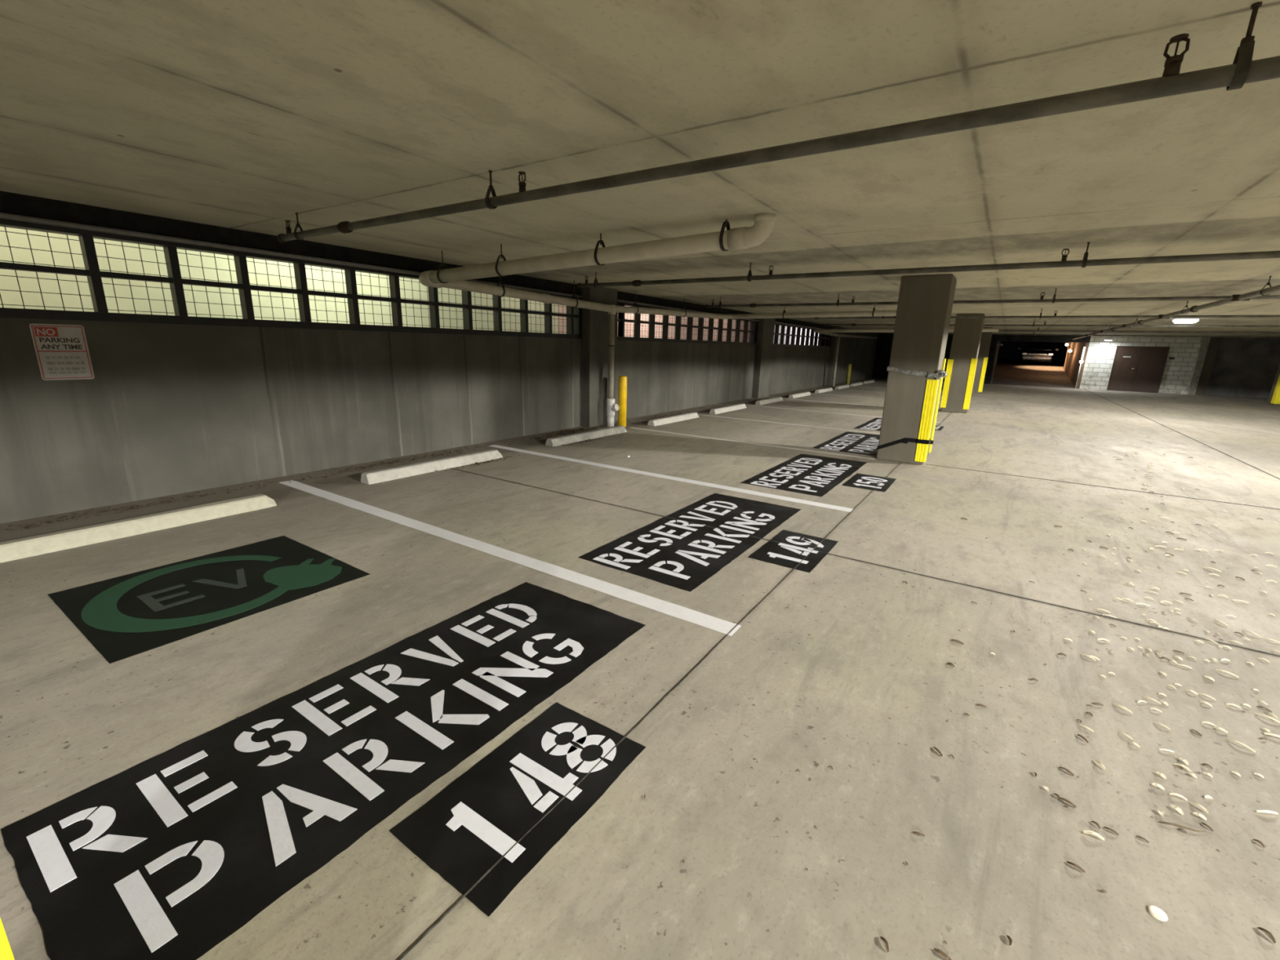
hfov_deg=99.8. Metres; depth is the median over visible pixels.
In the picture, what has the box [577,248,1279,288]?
pipe
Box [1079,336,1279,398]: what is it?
wall
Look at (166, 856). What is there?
reserved parking marking
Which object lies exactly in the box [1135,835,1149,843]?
dead leaf
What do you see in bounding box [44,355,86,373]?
print
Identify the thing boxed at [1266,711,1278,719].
chip
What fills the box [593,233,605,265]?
hanger
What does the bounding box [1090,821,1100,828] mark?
dead leaf
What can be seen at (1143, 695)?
chip
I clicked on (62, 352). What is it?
no parking sign
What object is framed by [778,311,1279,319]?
pipe
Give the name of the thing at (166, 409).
wall
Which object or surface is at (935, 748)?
dead leaf
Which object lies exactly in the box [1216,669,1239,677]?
chip
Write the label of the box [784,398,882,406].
parking line
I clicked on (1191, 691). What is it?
chip
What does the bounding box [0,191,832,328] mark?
trim
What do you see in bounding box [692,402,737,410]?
leaf litter
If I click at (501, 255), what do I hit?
hanger
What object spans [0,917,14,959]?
guard
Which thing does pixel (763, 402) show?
wheel stop
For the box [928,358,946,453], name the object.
guard
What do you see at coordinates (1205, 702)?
chip
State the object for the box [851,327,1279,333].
pipe
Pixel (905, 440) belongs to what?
strap
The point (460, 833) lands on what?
parking number marking
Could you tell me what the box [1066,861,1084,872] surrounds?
dead leaf
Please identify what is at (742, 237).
drain pipe
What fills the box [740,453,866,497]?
pavement marking
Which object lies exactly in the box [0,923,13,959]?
guard
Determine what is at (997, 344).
gate post
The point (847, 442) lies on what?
pavement marking
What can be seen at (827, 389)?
wheel stop
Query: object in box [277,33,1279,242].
pipe
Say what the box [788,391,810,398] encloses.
wheel stop
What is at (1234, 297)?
pipe
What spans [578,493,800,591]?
pavement marking
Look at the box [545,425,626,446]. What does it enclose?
wheel stop
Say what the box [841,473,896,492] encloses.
number marking
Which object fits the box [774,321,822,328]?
conduit
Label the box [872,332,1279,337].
pipe
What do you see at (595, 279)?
hanger
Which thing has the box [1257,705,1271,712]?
dead leaf
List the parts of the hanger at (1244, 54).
rod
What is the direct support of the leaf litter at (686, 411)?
on the floor
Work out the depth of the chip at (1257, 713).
2.33 m
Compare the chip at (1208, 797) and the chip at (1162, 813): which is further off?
the chip at (1208, 797)
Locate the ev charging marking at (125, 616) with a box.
[47,535,370,663]
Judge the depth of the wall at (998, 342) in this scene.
30.93 m
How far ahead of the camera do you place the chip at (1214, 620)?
3.16 m
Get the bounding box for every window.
[0,218,581,338]
[616,302,758,345]
[773,323,832,347]
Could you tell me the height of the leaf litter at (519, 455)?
0.028 m
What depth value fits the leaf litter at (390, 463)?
6.58 m
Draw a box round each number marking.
[389,702,645,916]
[747,529,838,573]
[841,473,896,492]
[934,425,944,431]
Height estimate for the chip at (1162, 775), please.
0.011 m
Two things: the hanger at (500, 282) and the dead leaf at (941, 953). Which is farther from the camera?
the hanger at (500, 282)
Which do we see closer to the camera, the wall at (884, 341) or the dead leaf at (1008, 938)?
the dead leaf at (1008, 938)
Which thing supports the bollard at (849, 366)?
on the floor
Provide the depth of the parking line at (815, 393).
18.16 m
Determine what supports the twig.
on the floor
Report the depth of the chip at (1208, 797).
1.90 m
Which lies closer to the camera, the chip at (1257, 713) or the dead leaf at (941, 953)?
the dead leaf at (941, 953)
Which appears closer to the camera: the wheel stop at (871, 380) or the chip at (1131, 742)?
the chip at (1131, 742)
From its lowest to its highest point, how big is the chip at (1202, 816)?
0.010 m
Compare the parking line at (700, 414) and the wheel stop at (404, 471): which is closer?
the wheel stop at (404, 471)
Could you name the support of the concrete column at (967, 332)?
on the floor
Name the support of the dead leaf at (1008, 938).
on the floor
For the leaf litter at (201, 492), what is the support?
on the floor
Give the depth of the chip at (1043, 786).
1.92 m
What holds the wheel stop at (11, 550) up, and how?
on the floor
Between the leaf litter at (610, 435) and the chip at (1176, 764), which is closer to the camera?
the chip at (1176, 764)
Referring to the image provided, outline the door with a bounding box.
[1106,346,1169,392]
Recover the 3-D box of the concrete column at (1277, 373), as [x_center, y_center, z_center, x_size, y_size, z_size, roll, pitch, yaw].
[23.103,-3.879,19.057,0.600,2.470,0.600,11,17,32]
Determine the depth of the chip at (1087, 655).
2.77 m
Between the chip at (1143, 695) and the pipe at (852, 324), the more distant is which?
the pipe at (852, 324)
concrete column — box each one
[876,273,956,464]
[941,313,985,413]
[971,327,992,394]
[1266,362,1279,405]
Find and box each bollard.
[617,375,626,426]
[845,364,851,384]
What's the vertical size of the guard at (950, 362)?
1.240 m
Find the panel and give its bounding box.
[773,324,818,345]
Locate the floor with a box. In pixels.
[0,377,1279,959]
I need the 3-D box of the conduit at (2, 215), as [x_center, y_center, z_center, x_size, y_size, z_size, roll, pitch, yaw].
[-3.056,-2.506,6.392,0.042,0.064,7.400,11,17,32]
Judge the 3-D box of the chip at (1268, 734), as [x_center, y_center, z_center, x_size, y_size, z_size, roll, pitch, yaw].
[2.616,1.055,2.213,0.068,0.013,0.012,11,17,33]
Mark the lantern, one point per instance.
(1081, 362)
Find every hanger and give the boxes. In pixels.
[293,212,304,239]
[436,250,447,283]
[484,169,497,208]
[494,244,506,276]
[497,276,505,297]
[571,280,577,307]
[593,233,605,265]
[593,272,597,288]
[632,290,638,314]
[719,219,730,251]
[746,262,751,281]
[1052,288,1057,302]
[1081,242,1090,267]
[1226,1,1262,90]
[1259,275,1271,295]
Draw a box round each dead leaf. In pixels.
[879,936,888,952]
[912,831,924,835]
[932,746,942,756]
[933,947,951,959]
[951,639,964,644]
[1004,934,1012,945]
[1059,766,1074,775]
[1059,796,1075,808]
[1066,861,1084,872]
[1077,733,1088,742]
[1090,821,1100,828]
[1103,826,1119,835]
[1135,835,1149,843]
[1191,728,1202,736]
[1200,763,1213,768]
[1201,822,1213,831]
[1252,839,1265,848]
[1256,927,1275,943]
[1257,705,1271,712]
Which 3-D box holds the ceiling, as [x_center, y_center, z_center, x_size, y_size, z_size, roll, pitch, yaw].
[7.756,-1.961,4.163,21.170,0.250,52.100,11,17,32]
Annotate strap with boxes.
[876,437,933,449]
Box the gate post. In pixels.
[990,343,1003,384]
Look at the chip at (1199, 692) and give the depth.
2.47 m
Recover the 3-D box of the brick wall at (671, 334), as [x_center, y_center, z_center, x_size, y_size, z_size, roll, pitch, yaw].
[1.556,-5.137,17.495,0.300,5.500,12.800,11,17,32]
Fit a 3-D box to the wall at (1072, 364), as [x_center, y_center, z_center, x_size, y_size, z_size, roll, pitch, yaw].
[24.078,-6.754,29.697,0.300,2.900,9.600,11,17,32]
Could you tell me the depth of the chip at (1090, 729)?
2.23 m
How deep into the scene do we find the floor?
2.47 m
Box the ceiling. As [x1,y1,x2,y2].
[0,0,1279,336]
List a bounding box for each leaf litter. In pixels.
[4,471,326,530]
[244,440,511,488]
[435,455,519,471]
[496,424,613,444]
[562,435,611,446]
[580,410,688,428]
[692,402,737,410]
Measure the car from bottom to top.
1.630 m
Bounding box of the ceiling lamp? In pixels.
[1172,317,1199,323]
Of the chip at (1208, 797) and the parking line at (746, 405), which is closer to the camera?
the chip at (1208, 797)
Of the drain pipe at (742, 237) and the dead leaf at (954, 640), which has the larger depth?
the drain pipe at (742, 237)
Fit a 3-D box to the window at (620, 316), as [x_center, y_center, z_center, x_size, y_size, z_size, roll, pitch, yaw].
[1.410,-3.711,13.142,0.150,0.722,7.310,11,17,32]
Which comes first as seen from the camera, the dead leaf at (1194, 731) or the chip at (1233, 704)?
the dead leaf at (1194, 731)
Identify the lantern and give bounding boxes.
[1075,346,1085,388]
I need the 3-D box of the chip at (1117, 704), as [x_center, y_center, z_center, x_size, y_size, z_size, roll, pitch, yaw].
[2.122,1.003,2.368,0.012,0.013,0.067,-5,15,-23]
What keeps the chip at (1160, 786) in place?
on the floor
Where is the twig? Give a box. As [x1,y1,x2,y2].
[1159,821,1205,831]
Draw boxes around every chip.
[1041,785,1048,791]
[1079,724,1093,732]
[1080,653,1095,661]
[1083,830,1104,840]
[1094,760,1106,771]
[1113,702,1132,713]
[1118,730,1133,739]
[1128,741,1140,747]
[1142,695,1160,704]
[1151,782,1164,790]
[1154,721,1170,730]
[1155,771,1166,779]
[1155,808,1164,817]
[1159,748,1174,752]
[1169,793,1187,800]
[1169,804,1183,814]
[1173,763,1191,773]
[1177,757,1189,764]
[1186,689,1198,694]
[1187,773,1196,778]
[1191,801,1208,813]
[1192,812,1206,820]
[1198,692,1215,700]
[1200,701,1212,706]
[1201,721,1217,727]
[1203,566,1221,572]
[1204,675,1214,681]
[1204,795,1213,799]
[1213,619,1227,626]
[1213,726,1228,733]
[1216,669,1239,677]
[1226,703,1241,709]
[1227,737,1256,752]
[1242,629,1262,638]
[1255,712,1279,723]
[1256,809,1278,814]
[1264,732,1279,737]
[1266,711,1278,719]
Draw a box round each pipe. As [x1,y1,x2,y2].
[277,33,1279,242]
[418,213,897,426]
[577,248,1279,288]
[706,292,1279,307]
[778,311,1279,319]
[813,328,998,386]
[822,320,1279,327]
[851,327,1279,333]
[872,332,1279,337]
[1071,284,1279,339]
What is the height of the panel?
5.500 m
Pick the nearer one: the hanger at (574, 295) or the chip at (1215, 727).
the chip at (1215, 727)
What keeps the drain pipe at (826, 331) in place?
on the floor
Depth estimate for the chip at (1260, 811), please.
1.84 m
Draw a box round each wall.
[0,286,877,523]
[557,304,750,342]
[871,333,998,383]
[990,341,1000,381]
[1063,342,1088,388]
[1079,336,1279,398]
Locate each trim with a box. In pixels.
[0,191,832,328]
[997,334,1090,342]
[1186,337,1210,395]
[1195,337,1221,395]
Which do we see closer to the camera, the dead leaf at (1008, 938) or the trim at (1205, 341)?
the dead leaf at (1008, 938)
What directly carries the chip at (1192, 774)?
on the floor
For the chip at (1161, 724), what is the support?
on the floor
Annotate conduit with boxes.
[0,212,583,297]
[617,299,759,321]
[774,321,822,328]
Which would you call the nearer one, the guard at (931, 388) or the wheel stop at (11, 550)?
the wheel stop at (11, 550)
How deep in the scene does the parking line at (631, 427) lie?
8.60 m
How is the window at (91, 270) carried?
in the wall at (166, 409)
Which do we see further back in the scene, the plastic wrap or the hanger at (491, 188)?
the plastic wrap
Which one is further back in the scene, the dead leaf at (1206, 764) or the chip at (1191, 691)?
the chip at (1191, 691)
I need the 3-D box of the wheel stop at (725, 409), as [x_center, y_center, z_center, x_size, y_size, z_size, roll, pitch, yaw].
[2.165,-1.738,13.065,0.170,0.106,1.820,11,17,32]
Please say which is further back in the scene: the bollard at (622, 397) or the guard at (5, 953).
the bollard at (622, 397)
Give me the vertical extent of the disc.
0.004 m
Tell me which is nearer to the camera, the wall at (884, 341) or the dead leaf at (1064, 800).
the dead leaf at (1064, 800)
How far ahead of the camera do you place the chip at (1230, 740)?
2.16 m
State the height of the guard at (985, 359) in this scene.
1.300 m
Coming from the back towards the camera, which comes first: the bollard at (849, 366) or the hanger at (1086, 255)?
the bollard at (849, 366)
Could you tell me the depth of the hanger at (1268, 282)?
6.29 m
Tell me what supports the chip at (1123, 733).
on the floor
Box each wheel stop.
[0,493,276,563]
[360,448,502,484]
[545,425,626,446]
[647,412,698,426]
[709,403,746,413]
[755,396,782,404]
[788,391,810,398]
[814,387,832,393]
[835,384,849,389]
[849,382,862,386]
[863,379,874,383]
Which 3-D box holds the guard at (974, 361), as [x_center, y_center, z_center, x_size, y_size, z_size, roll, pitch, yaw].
[8.460,-2.456,13.804,0.127,1.280,0.127,11,17,32]
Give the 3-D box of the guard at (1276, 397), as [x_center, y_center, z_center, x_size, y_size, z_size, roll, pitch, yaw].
[22.796,-3.335,19.134,0.222,1.240,0.222,11,17,32]
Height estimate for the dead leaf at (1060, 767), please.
0.008 m
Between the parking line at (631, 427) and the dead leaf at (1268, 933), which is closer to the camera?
the dead leaf at (1268, 933)
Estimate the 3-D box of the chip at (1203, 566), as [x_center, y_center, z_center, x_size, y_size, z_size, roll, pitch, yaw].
[4.212,0.656,3.964,0.013,0.017,0.094,-7,17,-32]
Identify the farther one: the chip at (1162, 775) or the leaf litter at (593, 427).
the leaf litter at (593, 427)
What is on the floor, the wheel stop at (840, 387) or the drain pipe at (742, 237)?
the wheel stop at (840, 387)
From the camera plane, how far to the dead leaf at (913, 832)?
1.73 m
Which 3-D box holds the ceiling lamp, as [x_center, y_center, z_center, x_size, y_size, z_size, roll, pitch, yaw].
[12.977,-3.799,12.810,0.400,0.125,0.400,11,17,32]
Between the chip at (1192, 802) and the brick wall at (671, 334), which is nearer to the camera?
the chip at (1192, 802)
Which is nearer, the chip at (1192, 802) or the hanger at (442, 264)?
the chip at (1192, 802)
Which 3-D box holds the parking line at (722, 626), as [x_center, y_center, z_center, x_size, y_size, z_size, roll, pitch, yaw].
[-1.602,0.418,4.301,5.120,0.002,0.136,11,17,32]
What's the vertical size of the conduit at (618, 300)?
0.064 m
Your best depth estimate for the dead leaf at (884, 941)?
1.40 m
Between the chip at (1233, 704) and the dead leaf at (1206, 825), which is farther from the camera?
the chip at (1233, 704)
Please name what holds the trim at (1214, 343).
attached to the wall at (1246, 367)
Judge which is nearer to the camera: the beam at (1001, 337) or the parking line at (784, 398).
the parking line at (784, 398)
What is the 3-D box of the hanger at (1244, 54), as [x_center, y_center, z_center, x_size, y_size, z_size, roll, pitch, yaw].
[1.723,-1.232,1.532,0.028,0.207,0.074,11,17,32]
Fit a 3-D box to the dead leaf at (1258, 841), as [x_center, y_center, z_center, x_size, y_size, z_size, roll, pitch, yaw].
[1.984,1.163,1.726,0.011,0.009,0.028,-1,14,-12]
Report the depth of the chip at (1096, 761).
2.03 m
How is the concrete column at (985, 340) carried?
on the floor
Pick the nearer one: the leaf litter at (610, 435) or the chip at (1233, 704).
the chip at (1233, 704)
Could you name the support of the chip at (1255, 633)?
on the floor
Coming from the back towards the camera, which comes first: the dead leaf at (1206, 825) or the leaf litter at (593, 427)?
the leaf litter at (593, 427)
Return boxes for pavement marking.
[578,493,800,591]
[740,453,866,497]
[812,431,879,455]
[853,417,881,431]
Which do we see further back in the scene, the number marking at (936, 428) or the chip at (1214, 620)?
the number marking at (936, 428)
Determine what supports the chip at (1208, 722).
on the floor
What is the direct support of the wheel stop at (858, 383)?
on the floor
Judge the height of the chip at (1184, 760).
0.011 m
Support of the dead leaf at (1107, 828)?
on the floor
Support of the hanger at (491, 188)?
hanging from the ceiling
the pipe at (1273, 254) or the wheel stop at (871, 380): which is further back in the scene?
the wheel stop at (871, 380)
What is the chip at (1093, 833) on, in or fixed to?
on the floor
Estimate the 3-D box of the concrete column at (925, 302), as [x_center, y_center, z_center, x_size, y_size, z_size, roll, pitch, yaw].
[3.826,-1.505,7.484,0.600,2.470,0.600,11,17,32]
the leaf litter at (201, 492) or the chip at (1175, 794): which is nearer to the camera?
the chip at (1175, 794)
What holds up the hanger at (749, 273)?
hanging from the ceiling
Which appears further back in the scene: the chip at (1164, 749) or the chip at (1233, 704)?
the chip at (1233, 704)
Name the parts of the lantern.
post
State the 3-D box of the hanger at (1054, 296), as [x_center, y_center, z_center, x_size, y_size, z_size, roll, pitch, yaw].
[6.179,-2.744,8.026,0.028,0.204,0.068,11,17,32]
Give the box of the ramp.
[990,359,1075,388]
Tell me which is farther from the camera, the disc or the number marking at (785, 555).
the number marking at (785, 555)
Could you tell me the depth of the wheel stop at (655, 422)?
10.79 m
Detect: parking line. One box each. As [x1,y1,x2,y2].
[279,480,741,635]
[488,444,853,511]
[631,426,875,459]
[699,413,879,433]
[746,404,941,422]
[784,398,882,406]
[815,393,941,403]
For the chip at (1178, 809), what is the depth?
1.84 m
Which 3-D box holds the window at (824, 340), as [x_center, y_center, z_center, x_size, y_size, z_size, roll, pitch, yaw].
[5.999,-5.267,19.831,0.150,0.722,7.290,11,17,32]
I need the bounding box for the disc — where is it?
[1146,905,1168,921]
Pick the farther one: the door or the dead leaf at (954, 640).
the door
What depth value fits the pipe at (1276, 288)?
8.32 m
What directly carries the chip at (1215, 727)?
on the floor
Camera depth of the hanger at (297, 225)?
4.44 m
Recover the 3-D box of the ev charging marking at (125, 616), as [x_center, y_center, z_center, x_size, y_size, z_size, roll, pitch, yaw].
[-2.594,0.637,3.314,1.182,0.004,1.257,11,17,32]
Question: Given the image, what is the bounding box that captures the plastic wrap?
[887,366,947,379]
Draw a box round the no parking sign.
[29,323,94,380]
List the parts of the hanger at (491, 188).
rod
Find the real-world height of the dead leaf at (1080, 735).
0.010 m
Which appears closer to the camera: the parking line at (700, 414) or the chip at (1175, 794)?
the chip at (1175, 794)
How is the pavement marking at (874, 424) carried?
on the floor
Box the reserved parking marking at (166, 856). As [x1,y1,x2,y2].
[0,582,645,959]
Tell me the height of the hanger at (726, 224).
0.230 m
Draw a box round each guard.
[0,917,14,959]
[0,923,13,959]
[915,379,938,462]
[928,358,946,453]
[940,359,953,408]
[963,358,977,409]
[977,357,987,391]
[1271,373,1279,404]
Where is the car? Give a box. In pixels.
[1017,341,1058,365]
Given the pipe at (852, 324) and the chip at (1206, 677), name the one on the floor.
the chip at (1206, 677)
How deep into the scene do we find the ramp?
31.59 m
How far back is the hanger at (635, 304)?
10.08 m
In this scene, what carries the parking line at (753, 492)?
on the floor

